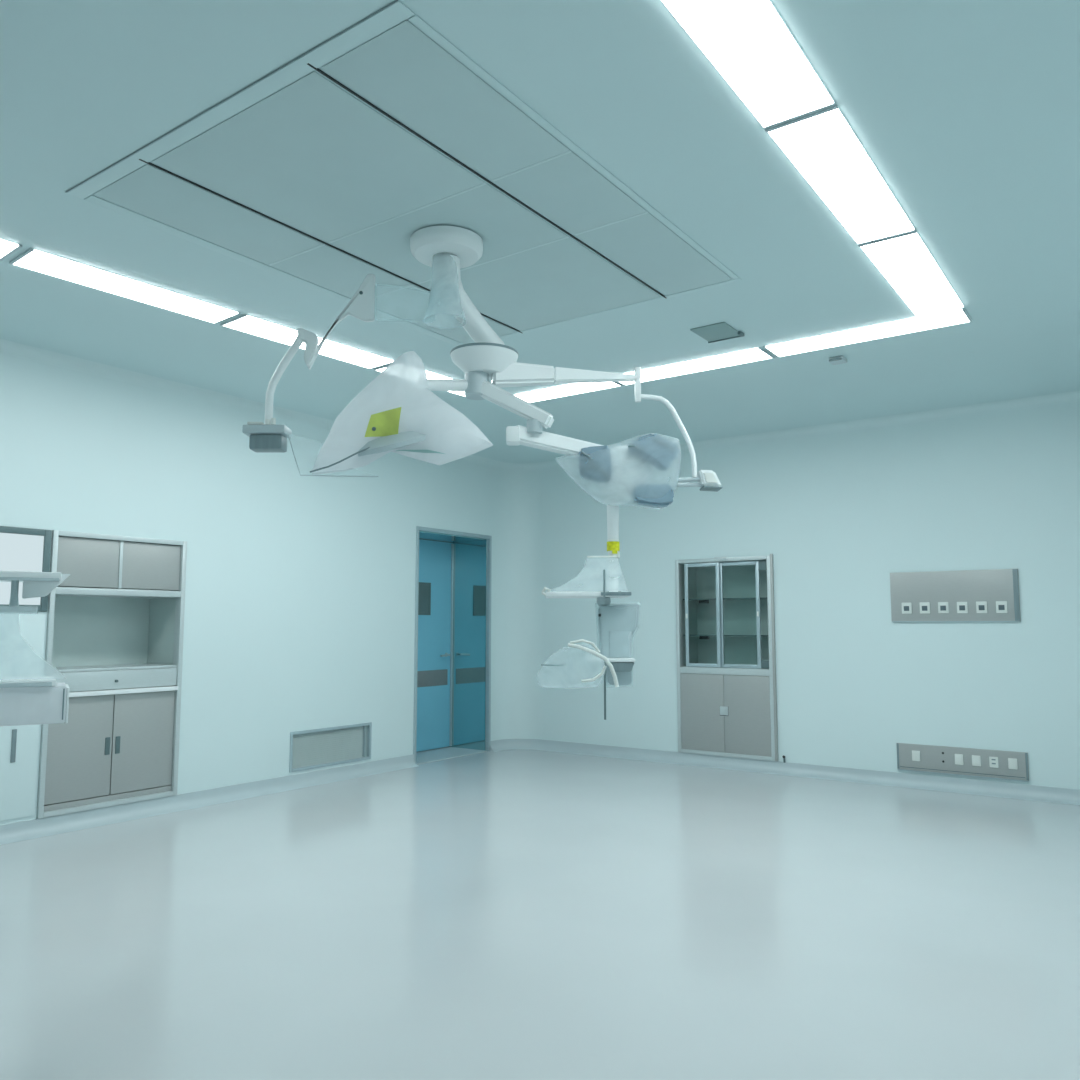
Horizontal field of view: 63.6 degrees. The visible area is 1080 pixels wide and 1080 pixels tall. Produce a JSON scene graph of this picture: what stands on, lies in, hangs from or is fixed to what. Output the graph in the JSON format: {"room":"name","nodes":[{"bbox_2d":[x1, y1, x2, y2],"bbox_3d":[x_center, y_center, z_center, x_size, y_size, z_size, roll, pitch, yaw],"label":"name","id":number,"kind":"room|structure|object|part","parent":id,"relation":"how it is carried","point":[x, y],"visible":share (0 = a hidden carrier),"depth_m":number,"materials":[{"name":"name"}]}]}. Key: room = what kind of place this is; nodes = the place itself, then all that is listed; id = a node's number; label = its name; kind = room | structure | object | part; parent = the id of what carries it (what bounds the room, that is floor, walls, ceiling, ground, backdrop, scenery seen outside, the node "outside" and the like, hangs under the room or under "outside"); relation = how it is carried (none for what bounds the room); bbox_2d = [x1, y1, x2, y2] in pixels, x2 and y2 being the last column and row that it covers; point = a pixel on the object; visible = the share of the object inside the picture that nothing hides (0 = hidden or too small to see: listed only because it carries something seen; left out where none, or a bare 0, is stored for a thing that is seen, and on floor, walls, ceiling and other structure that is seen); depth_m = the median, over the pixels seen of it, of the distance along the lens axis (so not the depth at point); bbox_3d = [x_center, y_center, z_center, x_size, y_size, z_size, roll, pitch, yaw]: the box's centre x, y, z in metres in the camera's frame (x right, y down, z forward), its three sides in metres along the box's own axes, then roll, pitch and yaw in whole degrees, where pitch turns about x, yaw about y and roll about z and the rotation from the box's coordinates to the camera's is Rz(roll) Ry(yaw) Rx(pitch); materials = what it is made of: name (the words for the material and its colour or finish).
{"room":"operating room","nodes":[
{"label":"operating room","id":0,"kind":"room"},
{"bbox_2d":[0,353,494,824],"bbox_3d":[-3.215,0.317,5.555,0.120,3.050,9.200,-4,-7,35],"label":"wall","id":1,"kind":"structure","parent":0,"point":[299,612],"depth_m":6.78,"materials":[{"name":"white paint"}]},
{"bbox_2d":[0,614,44,820],"bbox_3d":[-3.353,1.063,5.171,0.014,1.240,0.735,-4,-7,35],"label":"cabinet","id":2,"kind":"object","parent":1,"relation":"attached to","point":[21,636],"visible":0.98,"depth_m":5.37,"materials":[{"name":"white metal"}]},
{"bbox_3d":[-3.221,1.260,5.330,0.006,0.200,0.027,-4,-7,35],"label":"slot pull","id":3,"kind":"part","parent":2,"relation":"part of","materials":[{"name":"grey metal"}]},
{"bbox_2d":[0,526,51,611],"bbox_3d":[-3.376,0.169,5.282,0.072,0.519,0.742,-4,-7,35],"label":"film viewer","id":4,"kind":"object","parent":1,"relation":"attached to","point":[21,549],"visible":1,"depth_m":5.45,"materials":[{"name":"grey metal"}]},
{"bbox_2d":[24,530,186,818],"bbox_3d":[-3.019,0.884,6.005,0.452,1.806,0.941,-4,-7,35],"label":"cabinet","id":5,"kind":"object","parent":1,"relation":"attached to","point":[115,632],"visible":0.86,"depth_m":5.98,"materials":[{"name":"grey metal"}]},
{"bbox_3d":[-3.003,1.354,5.671,0.023,0.659,0.426,-4,-7,35],"label":"door","id":6,"kind":"part","parent":5,"relation":"part of","materials":[{"name":"metal"}]},
{"bbox_3d":[-3.006,0.152,5.785,0.021,0.320,0.417,-4,-7,35],"label":"door","id":7,"kind":"part","parent":5,"relation":"part of","materials":[{"name":"metal"}]},
{"bbox_3d":[-2.878,1.723,5.822,0.029,0.036,0.877,-4,-7,35],"label":"toe panel","id":8,"kind":"part","parent":5,"relation":"part of","materials":[{"name":"metal"}]},
{"bbox_3d":[-2.885,1.375,5.809,0.010,0.115,0.032,-4,-7,35],"label":"door pull","id":9,"kind":"part","parent":5,"relation":"part of","materials":[{"name":"grey metal"}]},
{"bbox_3d":[-2.870,0.944,5.892,0.038,0.124,0.873,-4,-7,35],"label":"drawer","id":10,"kind":"part","parent":5,"relation":"part of","materials":[{"name":"metal"}]},
{"bbox_2d":[55,587,180,597],"bbox_3d":[-3.024,0.368,6.051,0.426,0.045,0.891,-4,-7,35],"label":"shelf","id":11,"kind":"object","parent":5,"relation":"attached to","point":[60,592],"depth_m":6.02,"materials":[{"name":"metal"}]},
{"bbox_3d":[-2.844,1.380,5.866,0.010,0.115,0.032,-4,-7,35],"label":"door pull","id":12,"kind":"part","parent":5,"relation":"part of","materials":[{"name":"grey metal"}]},
{"bbox_3d":[-2.747,1.389,6.027,0.023,0.659,0.441,-4,-7,35],"label":"door","id":13,"kind":"part","parent":5,"relation":"part of","materials":[{"name":"metal"}]},
{"bbox_3d":[-2.745,0.188,6.149,0.021,0.320,0.432,-4,-7,35],"label":"door","id":14,"kind":"part","parent":5,"relation":"part of","materials":[{"name":"metal"}]},
{"bbox_2d":[0,754,417,844],"bbox_3d":[-3.482,1.732,4.868,0.082,0.100,8.000,-4,-7,35],"label":"baseboard","id":15,"kind":"structure","parent":1,"relation":"attached to","point":[53,825],"depth_m":6.22,"materials":[{"name":"grey plastic"}]},
{"bbox_2d":[289,722,371,772],"bbox_3d":[-1.771,1.743,7.370,0.053,0.319,0.884,-4,-7,35],"label":"air vent","id":16,"kind":"object","parent":1,"relation":"in","point":[322,747],"visible":1,"depth_m":7.35,"materials":[{"name":"metal"}]},
{"bbox_2d":[413,526,491,764],"bbox_3d":[-1.078,1.044,8.853,0.572,2.245,1.140,-4,-7,35],"label":"door","id":17,"kind":"structure","parent":1,"relation":"in","point":[452,714],"depth_m":9.21,"materials":[{"name":"metal"}]},
{"bbox_3d":[-1.265,1.429,8.938,0.007,0.165,0.940,-4,-7,35],"label":"kick plate","id":18,"kind":"part","parent":17,"relation":"part of","materials":[{"name":"metal"}]},
{"bbox_2d":[493,469,542,739],"bbox_3d":[-0.244,0.691,9.369,0.490,3.050,0.490,-4,-7,35],"label":"wall","id":19,"kind":"structure","parent":0,"point":[518,508],"depth_m":9.36,"materials":[{"name":"white paint"}]},
{"bbox_2d":[0,339,1079,470],"bbox_3d":[-0.452,-1.336,3.959,6.410,0.070,9.570,-4,-7,35],"label":"trim","id":20,"kind":"structure","parent":19,"relation":"attached to","point":[7,347],"depth_m":6.96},
{"bbox_2d":[0,749,1079,1079],"bbox_3d":[-0.609,1.743,3.955,7.610,0.100,10.470,-4,-7,35],"label":"floor","id":21,"kind":"structure","parent":0,"point":[515,914],"depth_m":3.74,"materials":[{"name":"grey plastic"}]},
{"bbox_2d":[0,0,1079,463],"bbox_3d":[-0.609,-1.389,4.262,7.610,0.106,10.470,-4,-7,35],"label":"ceiling","id":22,"kind":"structure","parent":0,"point":[968,111],"depth_m":3.56,"materials":[{"name":"white paint"}]},
{"bbox_2d":[0,238,21,260],"bbox_3d":[-2.852,-1.395,3.661,0.255,0.009,1.145,-5,-7,39],"label":"recessed light","id":23,"kind":"object","parent":22,"relation":"in","point":[7,248],"visible":1,"depth_m":4.03,"materials":[{"name":"white plastic"}]},
{"bbox_2d":[0,239,17,257],"bbox_3d":[-2.852,-1.395,3.661,0.245,0.007,1.116,-5,-7,39],"label":"diffuser","id":24,"kind":"object","parent":23,"relation":"attached to","point":[7,247],"depth_m":4.04,"materials":[{"name":"white plastic"}]},
{"bbox_2d":[0,571,69,725],"bbox_3d":[-1.898,-0.419,2.973,0.594,2.068,0.266,3,-6,-30],"label":"pendant","id":25,"kind":"object","parent":22,"relation":"hanging from","point":[23,700],"visible":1,"depth_m":2.90,"materials":[{"name":"white metal"}]},
{"bbox_3d":[-1.795,0.182,2.976,0.032,0.113,0.036,3,-6,-30],"label":"shelf post","id":26,"kind":"part","parent":25,"relation":"part of","materials":[{"name":"grey metal"}]},
{"bbox_3d":[-1.848,0.466,2.764,0.524,0.014,0.005,3,-6,-30],"label":"shelf rail","id":27,"kind":"part","parent":25,"relation":"part of","materials":[{"name":"white metal"}]},
{"bbox_2d":[0,676,56,685],"bbox_3d":[-1.909,0.475,2.882,0.537,0.020,0.260,3,-6,-30],"label":"shelf","id":28,"kind":"object","parent":25,"relation":"attached to","point":[44,680],"depth_m":2.88,"materials":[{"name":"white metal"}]},
{"bbox_3d":[-1.851,0.121,2.807,0.528,0.011,0.005,3,-6,-30],"label":"shelf rail","id":29,"kind":"part","parent":25,"relation":"part of","materials":[{"name":"white metal"}]},
{"bbox_2d":[0,571,69,598],"bbox_3d":[-1.897,0.151,2.921,0.564,0.088,0.240,3,-6,-30],"label":"shelf","id":30,"kind":"object","parent":25,"relation":"attached to","point":[35,584],"depth_m":2.97,"materials":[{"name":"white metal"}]},
{"bbox_3d":[-1.645,0.566,3.025,0.008,0.118,0.220,3,-6,-30],"label":"box plate","id":31,"kind":"part","parent":25,"relation":"part of","materials":[{"name":"white ceramic"}]},
{"bbox_2d":[9,248,240,323],"bbox_3d":[-2.126,-1.307,4.554,0.255,0.009,1.090,-5,-7,39],"label":"recessed light","id":32,"kind":"object","parent":22,"relation":"in","point":[33,259],"visible":1,"depth_m":4.49,"materials":[{"name":"white plastic"}]},
{"bbox_3d":[-1.411,-1.386,3.779,0.401,0.003,0.855,-4,-7,35],"label":"diffuser panel","id":33,"kind":"part","parent":22,"relation":"part of","materials":[{"name":"white metal"}]},
{"bbox_2d":[220,314,297,344],"bbox_3d":[-1.612,-1.247,5.166,0.274,0.009,0.485,-5,-7,39],"label":"recessed light","id":34,"kind":"object","parent":22,"relation":"in","point":[271,330],"depth_m":5.13,"materials":[{"name":"white plastic"}]},
{"bbox_3d":[-0.845,-1.425,3.376,0.931,0.003,0.855,-4,-7,35],"label":"diffuser panel","id":35,"kind":"part","parent":22,"relation":"part of","materials":[{"name":"white metal"}]},
{"bbox_3d":[-0.986,-1.328,4.370,0.401,0.003,0.575,-4,-7,35],"label":"diffuser panel","id":36,"kind":"part","parent":22,"relation":"part of","materials":[{"name":"white metal"}]},
{"bbox_2d":[318,337,393,368],"bbox_3d":[-1.245,-1.204,5.614,0.270,0.009,0.630,-5,-7,39],"label":"recessed light","id":37,"kind":"object","parent":22,"relation":"in","point":[332,349],"depth_m":5.65,"materials":[{"name":"white plastic"}]},
{"bbox_2d":[374,364,389,371],"bbox_3d":[-1.053,-1.173,5.922,0.172,0.009,0.075,-5,-7,39],"label":"recessed light","id":38,"kind":"object","parent":22,"relation":"in","point":[382,368],"depth_m":5.93,"materials":[{"name":"white plastic"}]},
{"bbox_2d":[426,370,452,378],"bbox_3d":[-0.752,-1.154,6.117,0.140,0.009,0.251,-5,-7,39],"label":"recessed light","id":39,"kind":"object","parent":22,"relation":"in","point":[431,375],"depth_m":6.13,"materials":[{"name":"white plastic"}]},
{"bbox_3d":[-0.718,-1.138,6.284,0.255,0.009,1.025,-5,-7,39],"label":"light frame","id":40,"kind":"part","parent":39,"relation":"part of","materials":[{"name":"white plastic"}]},
{"bbox_3d":[-0.288,-1.464,2.979,0.371,0.003,0.855,-4,-7,35],"label":"diffuser panel","id":41,"kind":"part","parent":22,"relation":"part of","materials":[{"name":"white metal"}]},
{"bbox_3d":[-0.553,-1.270,4.971,0.401,0.003,0.880,-4,-7,35],"label":"diffuser panel","id":42,"kind":"part","parent":22,"relation":"part of","materials":[{"name":"white metal"}]},
{"bbox_3d":[-0.420,-1.368,3.967,0.931,0.003,0.575,-4,-7,35],"label":"diffuser panel","id":43,"kind":"part","parent":22,"relation":"part of","materials":[{"name":"white metal"}]},
{"bbox_2d":[448,391,464,395],"bbox_3d":[-0.606,-1.112,6.553,0.073,0.009,0.158,-5,-7,39],"label":"recessed light","id":44,"kind":"object","parent":22,"relation":"in","point":[456,392],"depth_m":6.55,"materials":[{"name":"white plastic"}]},
{"bbox_2d":[410,226,637,433],"bbox_3d":[-0.148,-0.911,4.088,1.234,0.869,0.397,2,-6,-24],"label":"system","id":45,"kind":"object","parent":22,"relation":"hanging from","point":[447,249],"visible":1,"depth_m":3.97,"materials":[{"name":"white metal"}]},
{"bbox_2d":[242,274,374,451],"bbox_3d":[-1.021,-0.801,3.868,0.544,0.824,0.123,0,-6,0],"label":"monitor arm","id":46,"kind":"object","parent":45,"relation":"attached to","point":[268,436],"visible":1,"depth_m":3.85,"materials":[{"name":"white metal"}]},
{"bbox_3d":[-1.201,-0.478,3.836,0.185,0.038,0.120,0,-6,0],"label":"plate","id":47,"kind":"part","parent":46,"relation":"part of","materials":[{"name":"grey ceramic"}]},
{"bbox_2d":[288,351,492,476],"bbox_3d":[-0.647,-0.540,3.863,0.888,0.558,0.449,0,-6,0],"label":"light","id":48,"kind":"object","parent":45,"relation":"attached to","point":[398,412],"visible":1,"depth_m":3.69,"materials":[{"name":"white plastic"}]},
{"bbox_3d":[-0.469,-0.616,3.953,0.347,0.279,0.069,3,-7,-32],"label":"lamp arm","id":49,"kind":"part","parent":48,"relation":"part of","materials":[{"name":"white metal"}]},
{"bbox_3d":[-0.425,-1.322,3.969,0.332,0.074,0.332,0,-6,0],"label":"mount plate","id":50,"kind":"part","parent":45,"relation":"part of","materials":[{"name":"white metal"}]},
{"bbox_2d":[506,425,678,719],"bbox_3d":[0.259,0.159,4.096,0.824,1.338,0.500,0,-6,0],"label":"pendant","id":51,"kind":"object","parent":45,"relation":"attached to","point":[617,624],"depth_m":4.08,"materials":[{"name":"white metal"}]},
{"bbox_3d":[0.140,-0.439,4.095,0.613,0.130,0.075,3,-6,-29],"label":"support arm","id":52,"kind":"part","parent":51,"relation":"part of","materials":[{"name":"white metal"}]},
{"bbox_2d":[541,639,618,686],"bbox_3d":[0.168,0.557,3.915,0.364,0.223,0.125,0,-6,0],"label":"hose","id":53,"kind":"object","parent":51,"relation":"hanging from","point":[571,644],"visible":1,"depth_m":3.86,"materials":[{"name":"white"}]},
{"bbox_2d":[545,592,628,597],"bbox_3d":[0.222,0.264,4.176,0.391,0.021,0.320,0,-6,0],"label":"shelf","id":54,"kind":"object","parent":51,"relation":"attached to","point":[548,594],"depth_m":4.02,"materials":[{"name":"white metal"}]},
{"bbox_2d":[596,597,610,605],"bbox_3d":[0.305,0.296,4.173,0.070,0.040,0.070,0,-6,0],"label":"clamp","id":55,"kind":"object","parent":51,"relation":"attached to","point":[601,601],"depth_m":4.15,"materials":[{"name":"grey metal"}]},
{"bbox_3d":[0.297,0.200,4.016,0.009,0.125,0.009,2,-6,-22],"label":"rod","id":56,"kind":"part","parent":51,"relation":"part of","materials":[{"name":"grey metal"}]},
{"bbox_3d":[0.297,0.685,3.979,0.009,0.268,0.009,-2,-6,22],"label":"rod","id":57,"kind":"part","parent":51,"relation":"part of","materials":[{"name":"grey metal"}]},
{"bbox_2d":[585,656,634,661],"bbox_3d":[0.330,0.566,4.136,0.214,0.015,0.300,0,-6,0],"label":"shelf","id":58,"kind":"object","parent":51,"relation":"attached to","point":[589,658],"depth_m":4.01,"materials":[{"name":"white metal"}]},
{"bbox_3d":[0.350,0.247,4.012,0.141,0.017,0.008,0,-6,0],"label":"shelf rail","id":59,"kind":"part","parent":51,"relation":"part of","materials":[{"name":"grey metal"}]},
{"bbox_3d":[0.378,0.489,4.089,0.103,0.122,0.007,0,-6,0],"label":"service panel","id":60,"kind":"part","parent":51,"relation":"part of","materials":[{"name":"white plastic"}]},
{"bbox_3d":[0.371,-0.326,4.154,0.599,0.362,0.298,0,-6,0],"label":"surgical light","id":61,"kind":"part","parent":51,"relation":"part of","materials":[{"name":"white plastic"}]},
{"bbox_2d":[635,367,721,491],"bbox_3d":[0.660,-0.534,4.195,0.408,0.591,0.116,0,-6,0],"label":"lamp","id":62,"kind":"object","parent":45,"relation":"attached to","point":[707,480],"visible":1,"depth_m":4.17,"materials":[{"name":"white metal"}]},
{"bbox_3d":[0.470,-0.746,4.184,0.028,0.170,0.028,0,-6,0],"label":"post","id":63,"kind":"part","parent":62,"relation":"part of","materials":[{"name":"white metal"}]},
{"bbox_3d":[0.012,-1.309,4.568,0.931,0.003,0.880,-4,-7,35],"label":"diffuser panel","id":64,"kind":"part","parent":22,"relation":"part of","materials":[{"name":"white metal"}]},
{"bbox_2d":[513,382,622,402],"bbox_3d":[0.165,-1.115,6.521,0.900,0.009,0.250,-4,-7,35],"label":"recessed light","id":65,"kind":"object","parent":22,"relation":"in","point":[572,388],"visible":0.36,"depth_m":6.49,"materials":[{"name":"white plastic"}]},
{"bbox_3d":[0.165,-1.115,6.521,0.900,0.009,0.250,-4,-7,35],"label":"light frame","id":66,"kind":"part","parent":65,"relation":"part of","materials":[{"name":"white plastic"}]},
{"bbox_3d":[0.137,-1.407,3.570,0.371,0.003,0.575,-4,-7,35],"label":"diffuser panel","id":67,"kind":"part","parent":22,"relation":"part of","materials":[{"name":"white metal"}]},
{"bbox_3d":[0.569,-1.348,4.171,0.371,0.003,0.880,-4,-7,35],"label":"diffuser panel","id":68,"kind":"part","parent":22,"relation":"part of","materials":[{"name":"white metal"}]},
{"bbox_2d":[618,347,774,385],"bbox_3d":[1.003,-1.173,5.924,1.130,0.009,0.250,-4,-7,35],"label":"recessed light","id":69,"kind":"object","parent":22,"relation":"in","point":[758,353],"visible":0.76,"depth_m":5.84,"materials":[{"name":"white plastic"}]},
{"bbox_2d":[690,322,743,342],"bbox_3d":[1.062,-1.238,5.211,0.240,0.019,0.275,-4,-7,35],"label":"ceiling vent","id":70,"kind":"object","parent":22,"relation":"in","point":[721,331],"visible":1,"depth_m":5.21,"materials":[{"name":"grey metal"}]},
{"bbox_2d":[661,0,835,129],"bbox_3d":[0.559,-1.505,2.538,0.250,0.009,1.145,-4,-7,35],"label":"recessed light","id":71,"kind":"object","parent":22,"relation":"in","point":[749,43],"visible":1,"depth_m":2.67,"materials":[{"name":"white plastic"}]},
{"bbox_2d":[828,356,846,364],"bbox_3d":[1.959,-1.182,5.731,0.100,0.029,0.112,-4,-7,35],"label":"ceiling sensor","id":72,"kind":"object","parent":22,"relation":"attached to","point":[841,359],"visible":1,"depth_m":5.71,"materials":[{"name":"grey plastic"}]},
{"bbox_2d":[765,104,915,244],"bbox_3d":[1.232,-1.413,3.472,0.250,0.009,1.145,-4,-7,35],"label":"recessed light","id":73,"kind":"object","parent":22,"relation":"in","point":[822,145],"visible":1,"depth_m":3.38,"materials":[{"name":"white plastic"}]},
{"bbox_2d":[763,307,972,356],"bbox_3d":[1.949,-1.239,5.250,1.157,0.009,0.250,-4,-7,35],"label":"recessed light","id":74,"kind":"object","parent":22,"relation":"in","point":[914,324],"visible":1,"depth_m":5.21,"materials":[{"name":"white plastic"}]},
{"bbox_2d":[859,231,963,316],"bbox_3d":[1.904,-1.322,4.407,0.250,0.009,1.145,-4,-7,35],"label":"recessed light","id":75,"kind":"object","parent":22,"relation":"in","point":[908,265],"visible":1,"depth_m":4.33,"materials":[{"name":"white plastic"}]},
{"bbox_2d":[543,402,1079,789],"bbox_3d":[2.519,0.520,7.628,6.040,3.050,0.120,-4,-7,35],"label":"wall","id":76,"kind":"structure","parent":0,"point":[837,514],"depth_m":7.40,"materials":[{"name":"white paint"}]},
{"bbox_2d":[675,554,777,760],"bbox_3d":[1.828,1.085,8.233,0.972,1.840,0.454,-4,-7,35],"label":"cabinet","id":77,"kind":"object","parent":76,"relation":"attached to","point":[726,651],"visible":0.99,"depth_m":8.18,"materials":[{"name":"metal"}]},
{"bbox_3d":[1.538,0.708,8.239,0.355,0.980,0.018,-4,-7,35],"label":"sliding door","id":78,"kind":"part","parent":77,"relation":"part of","materials":[{"name":"glass"}]},
{"bbox_3d":[1.525,1.612,8.158,0.438,0.705,0.026,-4,-7,35],"label":"door","id":79,"kind":"part","parent":77,"relation":"part of","materials":[{"name":"metal"}]},
{"bbox_3d":[1.817,1.231,8.222,0.882,0.060,0.422,-4,-7,35],"label":"rail","id":80,"kind":"part","parent":77,"relation":"part of","materials":[{"name":"metal"}]},
{"bbox_2d":[695,599,755,600],"bbox_3d":[1.854,0.566,8.339,0.910,0.008,0.306,-4,-7,35],"label":"glass shelf","id":81,"kind":"object","parent":77,"relation":"attached to","point":[695,599],"depth_m":8.38,"materials":[{"name":"clear glass"}]},
{"bbox_3d":[1.847,0.689,8.053,0.395,0.980,0.018,-4,-7,35],"label":"sliding door","id":82,"kind":"part","parent":77,"relation":"part of","materials":[{"name":"glass"}]},
{"bbox_3d":[1.885,1.587,7.901,0.442,0.705,0.026,-4,-7,35],"label":"door","id":83,"kind":"part","parent":77,"relation":"part of","materials":[{"name":"metal"}]},
{"bbox_2d":[490,739,1079,804],"bbox_3d":[2.208,1.977,7.369,6.410,0.100,0.429,-4,-7,35],"label":"baseboard","id":84,"kind":"structure","parent":76,"relation":"attached to","point":[926,782],"depth_m":7.49,"materials":[{"name":"grey plastic"}]},
{"bbox_2d":[890,569,1020,621],"bbox_3d":[3.304,0.451,6.976,0.946,0.409,0.030,-4,-7,35],"label":"outlet panel","id":85,"kind":"object","parent":76,"relation":"attached to","point":[992,595],"visible":1,"depth_m":6.96,"materials":[{"name":"metal"}]},
{"bbox_2d":[901,602,911,613],"bbox_3d":[3.016,0.560,7.164,0.078,0.092,0.012,-4,-7,35],"label":"outlet","id":86,"kind":"object","parent":85,"relation":"attached to","point":[906,607],"depth_m":7.16,"materials":[{"name":"white plastic"}]},
{"bbox_2d":[919,602,929,613],"bbox_3d":[3.130,0.552,7.083,0.078,0.092,0.012,-4,-7,35],"label":"outlet","id":87,"kind":"object","parent":85,"relation":"attached to","point":[924,607],"depth_m":7.08,"materials":[{"name":"white plastic"}]},
{"bbox_2d":[940,606,945,610],"bbox_3d":[3.239,0.547,6.996,0.042,0.040,0.004,-4,-7,35],"label":"socket","id":88,"kind":"object","parent":85,"relation":"attached to","point":[942,608],"depth_m":7.00,"materials":[{"name":"grey plastic"}]},
{"bbox_2d":[938,602,948,612],"bbox_3d":[3.243,0.544,7.002,0.078,0.092,0.012,-4,-7,35],"label":"outlet","id":89,"kind":"object","parent":85,"relation":"attached to","point":[943,607],"depth_m":6.99,"materials":[{"name":"white plastic"}]},
{"bbox_2d":[959,605,964,609],"bbox_3d":[3.353,0.539,6.916,0.042,0.040,0.004,-4,-7,35],"label":"socket","id":90,"kind":"object","parent":85,"relation":"attached to","point":[961,607],"depth_m":6.91,"materials":[{"name":"grey plastic"}]},
{"bbox_2d":[957,602,967,612],"bbox_3d":[3.357,0.536,6.922,0.078,0.092,0.012,-4,-7,35],"label":"outlet","id":91,"kind":"object","parent":85,"relation":"attached to","point":[962,607],"depth_m":6.91,"materials":[{"name":"white plastic"}]},
{"bbox_2d":[976,601,987,612],"bbox_3d":[3.470,0.529,6.841,0.078,0.092,0.012,-4,-7,35],"label":"outlet","id":92,"kind":"object","parent":85,"relation":"attached to","point":[981,606],"depth_m":6.83,"materials":[{"name":"white plastic"}]},
{"bbox_2d":[998,605,1004,609],"bbox_3d":[3.579,0.523,6.754,0.042,0.040,0.004,-4,-7,35],"label":"socket","id":93,"kind":"object","parent":85,"relation":"attached to","point":[1000,607],"depth_m":6.75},
{"bbox_2d":[996,601,1007,612],"bbox_3d":[3.583,0.521,6.760,0.078,0.092,0.012,-4,-7,35],"label":"outlet","id":94,"kind":"object","parent":85,"relation":"attached to","point":[1001,606],"depth_m":6.75,"materials":[{"name":"white plastic"}]},
{"bbox_2d":[896,743,1028,781],"bbox_3d":[3.304,1.743,6.850,0.946,0.216,0.029,-4,-7,35],"label":"panel","id":95,"kind":"object","parent":76,"relation":"attached to","point":[970,762],"visible":1,"depth_m":6.83,"materials":[{"name":"metal"}]},
{"bbox_2d":[912,750,919,760],"bbox_3d":[3.038,1.743,7.033,0.062,0.082,0.011,-4,-7,35],"label":"outlet","id":96,"kind":"object","parent":95,"relation":"attached to","point":[915,753],"depth_m":7.03,"materials":[{"name":"white plastic"}]},
{"bbox_2d":[955,754,963,764],"bbox_3d":[3.296,1.725,6.849,0.062,0.082,0.011,-4,-7,35],"label":"outlet","id":97,"kind":"object","parent":95,"relation":"attached to","point":[959,758],"depth_m":6.84,"materials":[{"name":"white plastic"}]},
{"bbox_2d":[972,755,980,765],"bbox_3d":[3.396,1.718,6.778,0.062,0.082,0.011,-4,-7,35],"label":"outlet","id":98,"kind":"object","parent":95,"relation":"attached to","point":[976,759],"depth_m":6.77,"materials":[{"name":"white plastic"}]},
{"bbox_2d":[989,756,998,767],"bbox_3d":[3.495,1.711,6.707,0.062,0.082,0.011,-4,-7,35],"label":"outlet","id":99,"kind":"object","parent":95,"relation":"attached to","point":[993,760],"depth_m":6.70,"materials":[{"name":"white plastic"}]},
{"bbox_2d":[1008,758,1017,769],"bbox_3d":[3.601,1.704,6.632,0.062,0.082,0.011,-4,-7,35],"label":"outlet","id":100,"kind":"object","parent":95,"relation":"attached to","point":[1012,762],"depth_m":6.63,"materials":[{"name":"white plastic"}]}
]}

